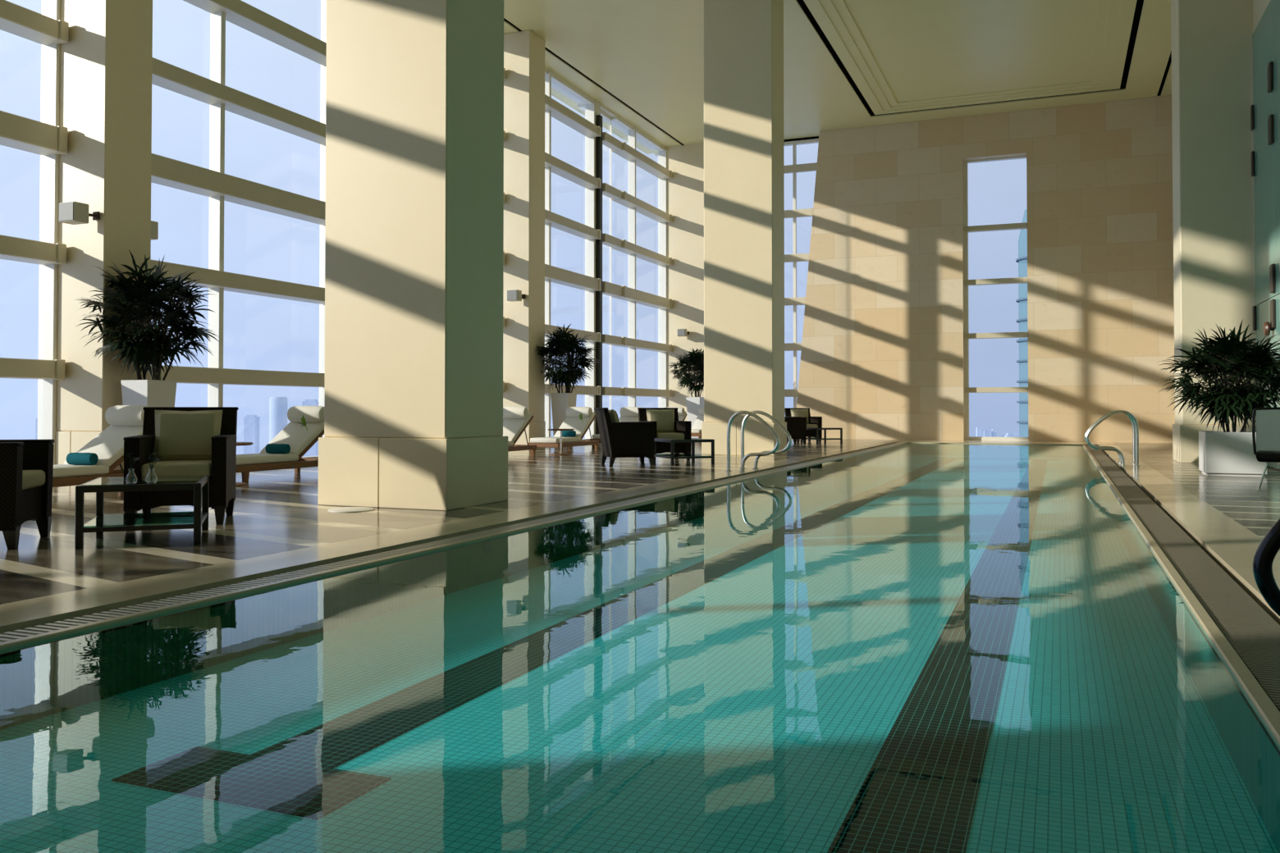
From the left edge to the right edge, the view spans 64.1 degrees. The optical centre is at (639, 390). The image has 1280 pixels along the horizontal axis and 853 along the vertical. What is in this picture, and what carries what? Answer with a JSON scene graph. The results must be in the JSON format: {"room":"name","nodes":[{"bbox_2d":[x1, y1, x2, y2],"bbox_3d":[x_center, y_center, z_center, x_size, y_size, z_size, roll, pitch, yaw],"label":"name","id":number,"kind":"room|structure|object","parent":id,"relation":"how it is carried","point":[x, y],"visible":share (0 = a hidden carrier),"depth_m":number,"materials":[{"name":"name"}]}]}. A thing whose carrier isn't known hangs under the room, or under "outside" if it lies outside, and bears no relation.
{"room":"indoor swimming pool","nodes":[
{"label":"indoor swimming pool","id":0,"kind":"room"},
{"bbox_2d":[120,379,177,406],"bbox_3d":[-5.962,0.496,12.399,0.439,1.240,0.439,0,-1,22],"label":"planter","id":1,"kind":"object","parent":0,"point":[152,393],"depth_m":12.24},
{"bbox_2d":[0,438,1279,635],"bbox_3d":[0.951,1.293,13.909,15.400,0.300,34.700,0,-1,22],"label":"floor","id":2,"kind":"structure","parent":0,"point":[277,525],"depth_m":8.15,"materials":[{"name":"stone"}]},
{"bbox_2d":[0,439,54,549],"bbox_3d":[-4.465,0.562,6.778,0.839,0.912,0.735,0,-1,-14],"label":"armchair","id":3,"kind":"object","parent":2,"relation":"on","point":[26,466],"visible":1,"depth_m":6.79,"materials":[{"name":"wicker"}]},
{"bbox_2d":[22,470,45,489],"bbox_3d":[-4.364,0.600,6.802,0.600,0.113,0.498,0,-1,-14],"label":"seat cushion","id":4,"kind":"object","parent":3,"relation":"on","point":[31,479],"depth_m":6.89,"materials":[{"name":"beige fabric"}]},
{"bbox_2d":[0,0,68,465],"bbox_3d":[-7.989,-3.454,10.667,0.475,9.080,4.210,0,-1,22],"label":"window","id":5,"kind":"structure","parent":2,"relation":"on","point":[46,138],"depth_m":12.44,"materials":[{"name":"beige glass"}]},
{"bbox_2d":[52,405,150,487],"bbox_3d":[-5.928,0.619,10.713,0.708,0.936,1.950,0,-1,22],"label":"sun lounger","id":6,"kind":"object","parent":2,"relation":"on","point":[125,421],"visible":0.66,"depth_m":11.02,"materials":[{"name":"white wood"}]},
{"bbox_2d":[66,452,98,465],"bbox_3d":[-5.844,0.715,10.704,0.300,0.132,0.132,0,-1,14],"label":"rolled towel","id":7,"kind":"object","parent":6,"relation":"on","point":[73,459],"visible":1,"depth_m":10.66,"materials":[{"name":"teal fabric"}]},
{"bbox_2d":[54,0,152,470],"bbox_3d":[-6.771,-3.452,12.816,1.024,9.150,0.714,0,-1,22],"label":"column","id":8,"kind":"structure","parent":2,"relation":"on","point":[106,62],"depth_m":12.46,"materials":[{"name":"paint"}]},
{"bbox_2d":[59,201,100,224],"bbox_3d":[-6.693,-2.107,12.192,0.280,0.230,0.341,0,-1,22],"label":"wall lamp","id":9,"kind":"object","parent":8,"relation":"attached to","point":[74,212],"visible":1,"depth_m":12.07,"materials":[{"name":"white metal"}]},
{"bbox_2d":[59,201,73,221],"bbox_3d":[-6.764,-2.110,12.043,0.240,0.210,0.010,0,-1,22],"label":"grille","id":10,"kind":"object","parent":9,"relation":"attached to","point":[66,209],"depth_m":12.03,"materials":[{"name":"white metal"}]},
{"bbox_2d":[150,220,158,240],"bbox_3d":[-6.479,-2.089,13.241,0.280,0.230,0.341,0,-1,22],"label":"wall lamp","id":11,"kind":"object","parent":8,"relation":"attached to","point":[154,225],"visible":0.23,"depth_m":13.28,"materials":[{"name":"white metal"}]},
{"bbox_2d":[74,475,209,549],"bbox_3d":[-3.399,0.819,7.042,0.740,0.408,0.860,0,-1,-20],"label":"coffee table","id":12,"kind":"object","parent":2,"relation":"on","point":[101,523],"visible":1,"depth_m":6.75,"materials":[{"name":"brown wood"}]},
{"bbox_2d":[122,452,138,483],"bbox_3d":[-3.350,0.510,6.735,0.106,0.198,0.108,0,-1,22],"label":"bud vase","id":13,"kind":"object","parent":12,"relation":"on","point":[130,463],"visible":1,"depth_m":6.73,"materials":[{"name":"clear glass"}]},
{"bbox_2d":[83,511,203,527],"bbox_3d":[-3.399,0.883,7.041,0.680,0.008,0.800,0,-1,-20],"label":"glass shelf","id":14,"kind":"object","parent":12,"relation":"attached to","point":[176,519],"depth_m":6.90,"materials":[{"name":"clear glass"}]},
{"bbox_2d":[143,452,158,483],"bbox_3d":[-3.237,0.511,6.779,0.106,0.198,0.108,1,-1,-41],"label":"bud vase","id":15,"kind":"object","parent":12,"relation":"on","point":[150,464],"visible":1,"depth_m":6.77,"materials":[{"name":"clear glass"}]},
{"bbox_2d":[76,250,219,406],"bbox_3d":[-5.983,-0.279,12.415,1.602,2.792,1.670,0,-1,22],"label":"potted palm","id":16,"kind":"object","parent":2,"relation":"on","point":[149,345],"visible":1,"depth_m":12.22,"materials":[{"name":"plant"}]},
{"bbox_2d":[123,406,238,524],"bbox_3d":[-3.680,0.588,8.245,0.735,0.912,0.839,0,-1,-16],"label":"armchair","id":17,"kind":"object","parent":2,"relation":"on","point":[185,441],"visible":0.98,"depth_m":8.25,"materials":[{"name":"wicker"}]},
{"bbox_2d":[141,460,211,476],"bbox_3d":[-3.651,0.624,8.145,0.498,0.113,0.600,0,-1,-16],"label":"seat cushion","id":18,"kind":"object","parent":17,"relation":"on","point":[161,468],"depth_m":7.88,"materials":[{"name":"beige fabric"}]},
{"bbox_2d":[152,410,222,461],"bbox_3d":[-3.729,0.372,8.424,0.521,0.427,0.202,0,-1,-16],"label":"cushion","id":19,"kind":"object","parent":17,"relation":"on","point":[177,436],"depth_m":8.36,"materials":[{"name":"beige fabric"}]},
{"bbox_2d":[149,0,326,457],"bbox_3d":[-6.080,-3.373,15.325,0.475,9.080,4.480,0,-1,22],"label":"window","id":20,"kind":"structure","parent":2,"relation":"on","point":[213,183],"depth_m":15.09,"materials":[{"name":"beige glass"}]},
{"bbox_2d":[235,442,253,486],"bbox_3d":[-4.814,0.859,11.977,0.520,0.500,0.520,0,-1,22],"label":"side table","id":21,"kind":"object","parent":2,"relation":"on","point":[237,484],"visible":0.37,"depth_m":11.91,"materials":[{"name":"brown wood"}]},
{"bbox_2d":[236,406,324,482],"bbox_3d":[-4.829,0.666,13.396,0.708,0.936,1.950,0,-1,22],"label":"sun lounger","id":22,"kind":"object","parent":2,"relation":"on","point":[299,440],"visible":0.63,"depth_m":13.63,"materials":[{"name":"white fabric"}]},
{"bbox_2d":[265,443,290,453],"bbox_3d":[-4.745,0.762,13.387,0.300,0.132,0.132,0,-1,14],"label":"rolled towel","id":23,"kind":"object","parent":22,"relation":"on","point":[270,448],"visible":1,"depth_m":13.34,"materials":[{"name":"teal fabric"}]},
{"bbox_2d":[297,415,307,430],"bbox_3d":[-4.495,0.431,13.673,0.144,0.220,0.210,0,-1,5],"label":"sprig","id":24,"kind":"object","parent":22,"relation":"on","point":[303,419],"visible":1,"depth_m":13.66,"materials":[{"name":"green plant"}]},
{"bbox_2d":[328,507,374,512],"bbox_3d":[-2.554,1.053,9.048,0.400,0.010,0.400,0,-1,22],"label":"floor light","id":25,"kind":"object","parent":2,"relation":"on","point":[345,509],"visible":1,"depth_m":8.97,"materials":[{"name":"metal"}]},
{"bbox_2d":[318,0,507,511],"bbox_3d":[-2.146,-3.504,9.835,1.410,9.150,1.090,0,-1,22],"label":"column","id":26,"kind":"structure","parent":2,"relation":"on","point":[414,244],"depth_m":9.35,"materials":[{"name":"paint"}]},
{"bbox_2d":[502,68,505,393],"bbox_3d":[-3.825,-3.277,20.830,0.475,9.080,3.540,0,-1,22],"label":"window","id":27,"kind":"structure","parent":2,"relation":"on","point":[504,68],"depth_m":22.31,"materials":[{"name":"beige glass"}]},
{"bbox_2d":[502,406,536,456],"bbox_3d":[-2.657,0.758,18.698,0.708,0.936,1.950,0,-1,22],"label":"sun lounger","id":28,"kind":"object","parent":2,"relation":"on","point":[515,419],"visible":0.52,"depth_m":19.17,"materials":[{"name":"white fabric"}]},
{"bbox_2d":[502,30,545,449],"bbox_3d":[-2.724,-3.280,22.692,1.024,9.150,0.764,0,-1,22],"label":"column","id":29,"kind":"structure","parent":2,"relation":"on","point":[523,331],"depth_m":22.32,"materials":[{"name":"paint"}]},
{"bbox_2d":[507,289,525,301],"bbox_3d":[-2.674,-2.045,22.055,0.280,0.230,0.341,0,-1,22],"label":"wall lamp","id":30,"kind":"object","parent":29,"relation":"attached to","point":[513,295],"visible":1,"depth_m":21.92,"materials":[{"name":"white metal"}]},
{"bbox_2d":[507,290,516,300],"bbox_3d":[-2.746,-2.048,21.906,0.240,0.210,0.010,0,-1,22],"label":"grille","id":31,"kind":"object","parent":30,"relation":"attached to","point":[511,294],"depth_m":21.90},
{"bbox_2d":[548,429,574,455],"bbox_3d":[-1.543,0.999,19.961,0.520,0.500,0.520,0,-1,22],"label":"side table","id":32,"kind":"object","parent":2,"relation":"on","point":[560,430],"visible":1,"depth_m":19.82,"materials":[{"name":"brown wood"}]},
{"bbox_2d":[528,406,598,452],"bbox_3d":[-1.576,0.804,21.335,0.708,0.936,1.950,0,-1,22],"label":"sun lounger","id":33,"kind":"object","parent":2,"relation":"on","point":[572,421],"visible":0.91,"depth_m":21.63,"materials":[{"name":"white fabric"}]},
{"bbox_2d":[562,430,575,437],"bbox_3d":[-1.493,0.900,21.326,0.300,0.132,0.132,0,-1,14],"label":"rolled towel","id":34,"kind":"object","parent":33,"relation":"on","point":[564,433],"visible":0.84,"depth_m":21.28,"materials":[{"name":"teal fabric"}]},
{"bbox_2d":[577,412,582,422],"bbox_3d":[-1.243,0.569,21.611,0.144,0.220,0.210,0,-1,5],"label":"sprig","id":35,"kind":"object","parent":33,"relation":"on","point":[581,414],"visible":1,"depth_m":21.60,"materials":[{"name":"green plant"}]},
{"bbox_2d":[534,323,599,449],"bbox_3d":[-1.720,-0.103,22.774,1.598,2.800,1.568,-1,-1,42],"label":"potted palm","id":36,"kind":"object","parent":2,"relation":"on","point":[563,348],"visible":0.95,"depth_m":22.58,"materials":[{"name":"plant"}]},
{"bbox_2d":[550,393,576,449],"bbox_3d":[-1.698,0.677,22.754,0.439,1.240,0.439,0,-1,22],"label":"planter","id":37,"kind":"object","parent":36,"relation":"on","point":[560,402],"depth_m":22.59,"materials":[{"name":"white ceramic"}]},
{"bbox_2d":[544,69,601,440],"bbox_3d":[-2.051,-3.201,25.160,0.475,9.080,4.340,0,-1,22],"label":"window","id":38,"kind":"structure","parent":2,"relation":"on","point":[587,282],"depth_m":25.92,"materials":[{"name":"beige metal"}]},
{"bbox_2d":[577,102,621,434],"bbox_3d":[-1.136,-3.153,27.941,0.760,9.080,1.500,0,-1,22],"label":"window frame","id":39,"kind":"structure","parent":2,"relation":"on","point":[609,289],"depth_m":27.33,"materials":[{"name":"brown metal"}]},
{"bbox_2d":[589,406,640,447],"bbox_3d":[-0.458,0.852,24.064,0.708,0.936,1.950,0,-1,22],"label":"sun lounger","id":40,"kind":"object","parent":2,"relation":"on","point":[628,413],"visible":0.29,"depth_m":24.61,"materials":[{"name":"white fabric"}]},
{"bbox_2d":[594,407,654,466],"bbox_3d":[-0.255,0.728,16.291,0.839,0.912,0.735,0,-1,-14],"label":"armchair","id":41,"kind":"object","parent":2,"relation":"on","point":[619,439],"visible":1,"depth_m":15.97,"materials":[{"name":"wicker"}]},
{"bbox_2d":[608,409,619,422],"bbox_3d":[-0.432,0.509,16.251,0.202,0.427,0.521,0,-1,-14],"label":"cushion","id":42,"kind":"object","parent":41,"relation":"on","point":[613,414],"depth_m":16.02,"materials":[{"name":"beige fabric"}]},
{"bbox_2d":[0,529,1279,852],"bbox_3d":[3.954,1.364,13.812,4.470,0.395,27.000,0,-1,22],"label":"basin","id":43,"kind":"object","parent":2,"relation":"in","point":[543,691],"visible":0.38,"depth_m":4.05,"materials":[{"name":"teal tile"}]},
{"bbox_2d":[0,442,905,642],"bbox_3d":[1.846,1.173,14.670,0.161,0.026,27.384,0,-1,22],"label":"grating","id":44,"kind":"structure","parent":43,"relation":"on","point":[9,636],"depth_m":5.64,"materials":[{"name":"metal"}]},
{"bbox_2d":[0,442,1279,754],"bbox_3d":[3.954,1.166,13.815,4.380,0.050,26.910,0,-1,22],"label":"pool edge","id":45,"kind":"structure","parent":43,"relation":"on","point":[1261,704],"depth_m":4.81,"materials":[{"name":"beige stone"}]},
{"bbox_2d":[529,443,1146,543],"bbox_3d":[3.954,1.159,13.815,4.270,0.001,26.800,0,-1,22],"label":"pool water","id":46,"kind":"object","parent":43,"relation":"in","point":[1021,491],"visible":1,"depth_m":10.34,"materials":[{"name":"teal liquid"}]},
{"bbox_2d":[1085,444,1279,712],"bbox_3d":[6.098,1.149,12.933,0.242,0.023,27.392,0,-1,22],"label":"pool edge","id":47,"kind":"structure","parent":43,"relation":"on","point":[1253,633],"depth_m":5.06,"materials":[{"name":"beige stone"}]},
{"bbox_2d":[637,407,691,461],"bbox_3d":[0.420,0.755,17.803,0.735,0.912,0.839,0,-1,-16],"label":"armchair","id":48,"kind":"object","parent":2,"relation":"on","point":[667,424],"visible":0.77,"depth_m":17.87,"materials":[{"name":"wicker"}]},
{"bbox_2d":[645,409,676,433],"bbox_3d":[0.371,0.539,17.982,0.521,0.427,0.202,0,-1,-16],"label":"cushion","id":49,"kind":"object","parent":48,"relation":"on","point":[665,419],"depth_m":17.93,"materials":[{"name":"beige fabric"}]},
{"bbox_2d":[656,432,684,438],"bbox_3d":[0.448,0.791,17.703,0.498,0.113,0.600,0,-1,-16],"label":"seat cushion","id":50,"kind":"object","parent":48,"relation":"on","point":[659,435],"depth_m":17.43,"materials":[{"name":"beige fabric"}]},
{"bbox_2d":[666,406,687,420],"bbox_3d":[0.641,0.899,26.747,0.708,0.936,1.950,0,-1,22],"label":"sun lounger","id":51,"kind":"object","parent":2,"relation":"on","point":[682,413],"visible":0.18,"depth_m":27.24,"materials":[{"name":"white fabric"}]},
{"bbox_2d":[653,438,714,466],"bbox_3d":[0.700,0.986,16.600,0.740,0.408,0.860,0,-1,-20],"label":"coffee table","id":52,"kind":"object","parent":2,"relation":"on","point":[672,456],"visible":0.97,"depth_m":16.31,"materials":[{"name":"black wood"}]},
{"bbox_2d":[655,453,711,457],"bbox_3d":[0.700,1.050,16.599,0.680,0.008,0.800,0,-1,-20],"label":"glass shelf","id":53,"kind":"object","parent":52,"relation":"attached to","point":[671,454],"depth_m":16.37,"materials":[{"name":"clear glass"}]},
{"bbox_2d":[667,347,703,438],"bbox_3d":[1.639,0.063,30.787,1.636,2.748,1.533,0,-1,22],"label":"potted palm","id":54,"kind":"object","parent":2,"relation":"on","point":[696,359],"visible":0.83,"depth_m":30.67,"materials":[{"name":"plant"}]},
{"bbox_2d":[685,397,703,438],"bbox_3d":[1.676,0.819,30.859,0.439,1.240,0.439,0,-1,22],"label":"planter","id":55,"kind":"object","parent":54,"relation":"on","point":[693,404],"depth_m":30.69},
{"bbox_2d":[691,407,704,438],"bbox_3d":[1.741,0.946,29.430,0.708,0.936,1.950,0,-1,22],"label":"sun lounger","id":56,"kind":"object","parent":2,"relation":"on","point":[697,427],"visible":0.43,"depth_m":29.75,"materials":[{"name":"white fabric"}]},
{"bbox_2d":[701,0,786,455],"bbox_3d":[2.074,-3.321,20.306,1.460,9.150,0.990,0,-1,22],"label":"column","id":57,"kind":"structure","parent":2,"relation":"on","point":[744,163],"depth_m":19.89,"materials":[{"name":"paint"}]},
{"bbox_2d":[725,411,780,471],"bbox_3d":[1.599,0.719,14.518,0.795,0.872,0.089,0,-1,22],"label":"pool handrail","id":58,"kind":"object","parent":2,"relation":"on","point":[729,428],"visible":1,"depth_m":14.53,"materials":[{"name":"metal"}]},
{"bbox_2d":[740,410,791,469],"bbox_3d":[1.864,0.730,15.165,0.795,0.872,0.089,0,-1,22],"label":"pool handrail","id":59,"kind":"object","parent":2,"relation":"on","point":[755,412],"visible":0.78,"depth_m":15.18,"materials":[{"name":"metal"}]},
{"bbox_2d":[784,416,806,444],"bbox_3d":[3.706,0.897,25.959,0.839,0.912,0.735,0,-1,-14],"label":"armchair","id":60,"kind":"object","parent":2,"relation":"on","point":[796,427],"visible":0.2,"depth_m":25.65,"materials":[{"name":"wicker"}]},
{"bbox_2d":[784,407,822,443],"bbox_3d":[4.381,0.924,27.472,0.735,0.912,0.839,0,-1,-16],"label":"armchair","id":61,"kind":"object","parent":2,"relation":"on","point":[811,422],"visible":0.53,"depth_m":27.56,"materials":[{"name":"wicker"}]},
{"bbox_2d":[790,409,809,424],"bbox_3d":[4.332,0.708,27.651,0.521,0.427,0.202,0,-1,-16],"label":"cushion","id":62,"kind":"object","parent":61,"relation":"on","point":[793,413],"depth_m":27.61,"materials":[{"name":"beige fabric"}]},
{"bbox_2d":[806,424,817,427],"bbox_3d":[4.409,0.959,27.371,0.498,0.113,0.600,0,-1,-16],"label":"seat cushion","id":63,"kind":"object","parent":61,"relation":"on","point":[807,425],"depth_m":27.12,"materials":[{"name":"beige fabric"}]},
{"bbox_2d":[800,427,842,444],"bbox_3d":[4.662,1.155,26.268,0.740,0.408,0.860,0,-1,-20],"label":"coffee table","id":64,"kind":"object","parent":2,"relation":"on","point":[825,438],"visible":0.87,"depth_m":25.98,"materials":[{"name":"black wood"}]},
{"bbox_2d":[806,437,840,438],"bbox_3d":[4.662,1.219,26.267,0.680,0.008,0.800,0,-1,-20],"label":"glass shelf","id":65,"kind":"object","parent":64,"relation":"attached to","point":[806,437],"depth_m":25.99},
{"bbox_2d":[1084,410,1135,463],"bbox_3d":[7.808,0.761,16.945,0.795,0.872,0.089,0,-1,22],"label":"pool handrail","id":66,"kind":"object","parent":2,"relation":"on","point":[1128,416],"visible":0.42,"depth_m":16.82,"materials":[{"name":"metal"}]},
{"bbox_2d":[1085,410,1140,465],"bbox_3d":[7.561,0.750,16.344,0.795,0.872,0.089,0,-1,22],"label":"pool handrail","id":67,"kind":"object","parent":2,"relation":"on","point":[1136,428],"visible":1,"depth_m":16.29,"materials":[{"name":"metal"}]},
{"bbox_2d":[1170,0,1256,463],"bbox_3d":[9.727,-3.374,17.290,1.230,9.150,1.210,0,-1,22],"label":"column","id":68,"kind":"structure","parent":2,"relation":"on","point":[1213,212],"depth_m":16.81,"materials":[{"name":"paint"}]},
{"bbox_2d":[1156,319,1279,476],"bbox_3d":[7.914,0.096,13.879,1.735,2.093,1.899,0,-1,22],"label":"palm","id":69,"kind":"object","parent":2,"relation":"on","point":[1224,453],"visible":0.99,"depth_m":13.66,"materials":[{"name":"plant"}]},
{"bbox_2d":[1250,0,1279,470],"bbox_3d":[5.528,-2.498,5.842,0.185,7.000,23.120,0,-1,22],"label":"glass wall","id":70,"kind":"structure","parent":2,"relation":"on","point":[1265,108],"depth_m":15.48,"materials":[{"name":"teal glass"}]},
{"bbox_2d":[1252,406,1279,490],"bbox_3d":[7.072,0.640,11.207,0.588,0.917,0.597,-1,-1,33],"label":"mesh chair","id":71,"kind":"object","parent":2,"relation":"on","point":[1268,419],"visible":1,"depth_m":11.10,"materials":[{"name":"white fabric"}]},
{"bbox_2d":[1252,517,1279,616],"bbox_3d":[2.185,0.515,2.879,0.795,0.872,0.089,0,-1,22],"label":"pool handrail","id":72,"kind":"object","parent":2,"relation":"on","point":[1265,554],"visible":1,"depth_m":3.00,"materials":[{"name":"black metal"}]},
{"bbox_2d":[665,142,703,420],"bbox_3d":[1.482,-3.114,32.169,1.600,9.150,0.550,0,-1,22],"label":"column","id":73,"kind":"structure","parent":0,"point":[685,189],"depth_m":31.92,"materials":[{"name":"stone"}]},
{"bbox_2d":[544,67,665,150],"bbox_3d":[-5.881,-3.388,16.465,0.480,9.150,34.100,0,-1,22],"label":"trim","id":74,"kind":"structure","parent":73,"relation":"attached to","point":[603,108],"depth_m":28.09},
{"bbox_2d":[609,116,671,410],"bbox_3d":[0.076,-3.111,30.351,0.475,9.080,3.880,0,-1,22],"label":"window","id":75,"kind":"structure","parent":73,"relation":"in","point":[629,294],"depth_m":30.05,"materials":[{"name":"beige metal"}]},
{"bbox_2d":[676,329,689,336],"bbox_3d":[1.342,-1.797,31.724,0.280,0.230,0.341,0,-1,22],"label":"wall speaker","id":76,"kind":"object","parent":73,"relation":"attached to","point":[680,332],"visible":1,"depth_m":31.58,"materials":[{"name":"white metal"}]},
{"bbox_2d":[677,329,685,336],"bbox_3d":[1.270,-1.799,31.575,0.240,0.210,0.010,0,-1,22],"label":"grille","id":77,"kind":"object","parent":76,"relation":"attached to","point":[681,332],"depth_m":31.57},
{"bbox_2d":[783,136,818,407],"bbox_3d":[3.984,-3.130,31.285,3.700,9.150,0.612,0,-1,22],"label":"window","id":78,"kind":"structure","parent":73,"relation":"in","point":[794,168],"depth_m":31.17,"materials":[{"name":"beige metal"}]},
{"bbox_2d":[503,0,1171,154],"bbox_3d":[0.867,-8.232,14.001,15.700,0.450,34.900,0,-1,22],"label":"ceiling","id":79,"kind":"structure","parent":0,"point":[848,63],"depth_m":24.03,"materials":[{"name":"paint"}]},
{"bbox_2d":[796,94,1174,443],"bbox_3d":[9.616,-3.172,28.837,10.620,9.150,0.550,0,-1,22],"label":"wall","id":80,"kind":"structure","parent":0,"point":[882,353],"depth_m":28.47,"materials":[{"name":"stone"}]},
{"bbox_2d":[654,136,818,156],"bbox_3d":[7.651,-7.300,30.152,15.400,1.450,0.240,0,-1,22],"label":"trim","id":81,"kind":"structure","parent":80,"relation":"attached to","point":[656,153],"depth_m":31.21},
{"bbox_2d":[963,155,1028,441],"bbox_3d":[10.000,-2.574,28.735,1.700,7.950,0.230,0,-1,22],"label":"window","id":82,"kind":"structure","parent":80,"relation":"in","point":[966,229],"depth_m":28.85,"materials":[{"name":"beige metal"}]},
{"bbox_2d":[1252,0,1270,33],"bbox_3d":[7.938,-3.331,11.127,0.400,9.450,34.700,0,-1,22],"label":"wall","id":83,"kind":"structure","parent":0,"point":[1259,6],"depth_m":16.19,"materials":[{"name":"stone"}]},
{"label":"outside","id":84,"kind":"structure","parent":0,"visible":0},
{"bbox_2d":[269,397,287,442],"bbox_3d":[-530.723,98.184,1498.514,25.301,177.767,25.301,0,-1,22],"label":"tower","id":85,"kind":"structure","parent":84,"point":[278,406],"depth_m":1488.65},
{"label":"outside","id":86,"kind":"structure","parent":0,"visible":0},
{"bbox_2d":[1015,209,1028,437],"bbox_3d":[79.357,44.384,199.256,10.500,160.000,10.500,0,-1,22],"label":"tower","id":87,"kind":"structure","parent":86,"point":[1021,260],"depth_m":199.22,"materials":[{"name":"blue glass"}]},
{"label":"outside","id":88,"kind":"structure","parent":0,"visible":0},
{"bbox_2d":[976,427,980,436],"bbox_3d":[992.771,160.502,2997.655,9.639,105.478,9.639,0,-1,0],"label":"building","id":89,"kind":"structure","parent":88,"point":[978,429],"depth_m":2993.24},
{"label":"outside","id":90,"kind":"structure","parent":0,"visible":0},
{"bbox_2d":[982,429,991,437],"bbox_3d":[1016.868,164.116,2997.591,19.277,98.249,19.277,0,-1,0],"label":"building","id":91,"kind":"structure","parent":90,"point":[987,433],"depth_m":2988.85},
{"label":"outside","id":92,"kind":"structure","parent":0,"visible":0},
{"bbox_2d":[992,429,996,437],"bbox_3d":[1038.555,162.911,2997.612,9.639,100.659,9.639,0,-1,0],"label":"building","id":93,"kind":"structure","parent":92,"point":[994,431],"depth_m":2993.24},
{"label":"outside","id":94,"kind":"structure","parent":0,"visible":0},
{"bbox_2d":[1001,433,1019,437],"bbox_3d":[1089.157,168.934,2997.507,38.554,88.611,38.554,0,-1,0],"label":"building","id":95,"kind":"structure","parent":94,"point":[1007,435],"depth_m":2984.48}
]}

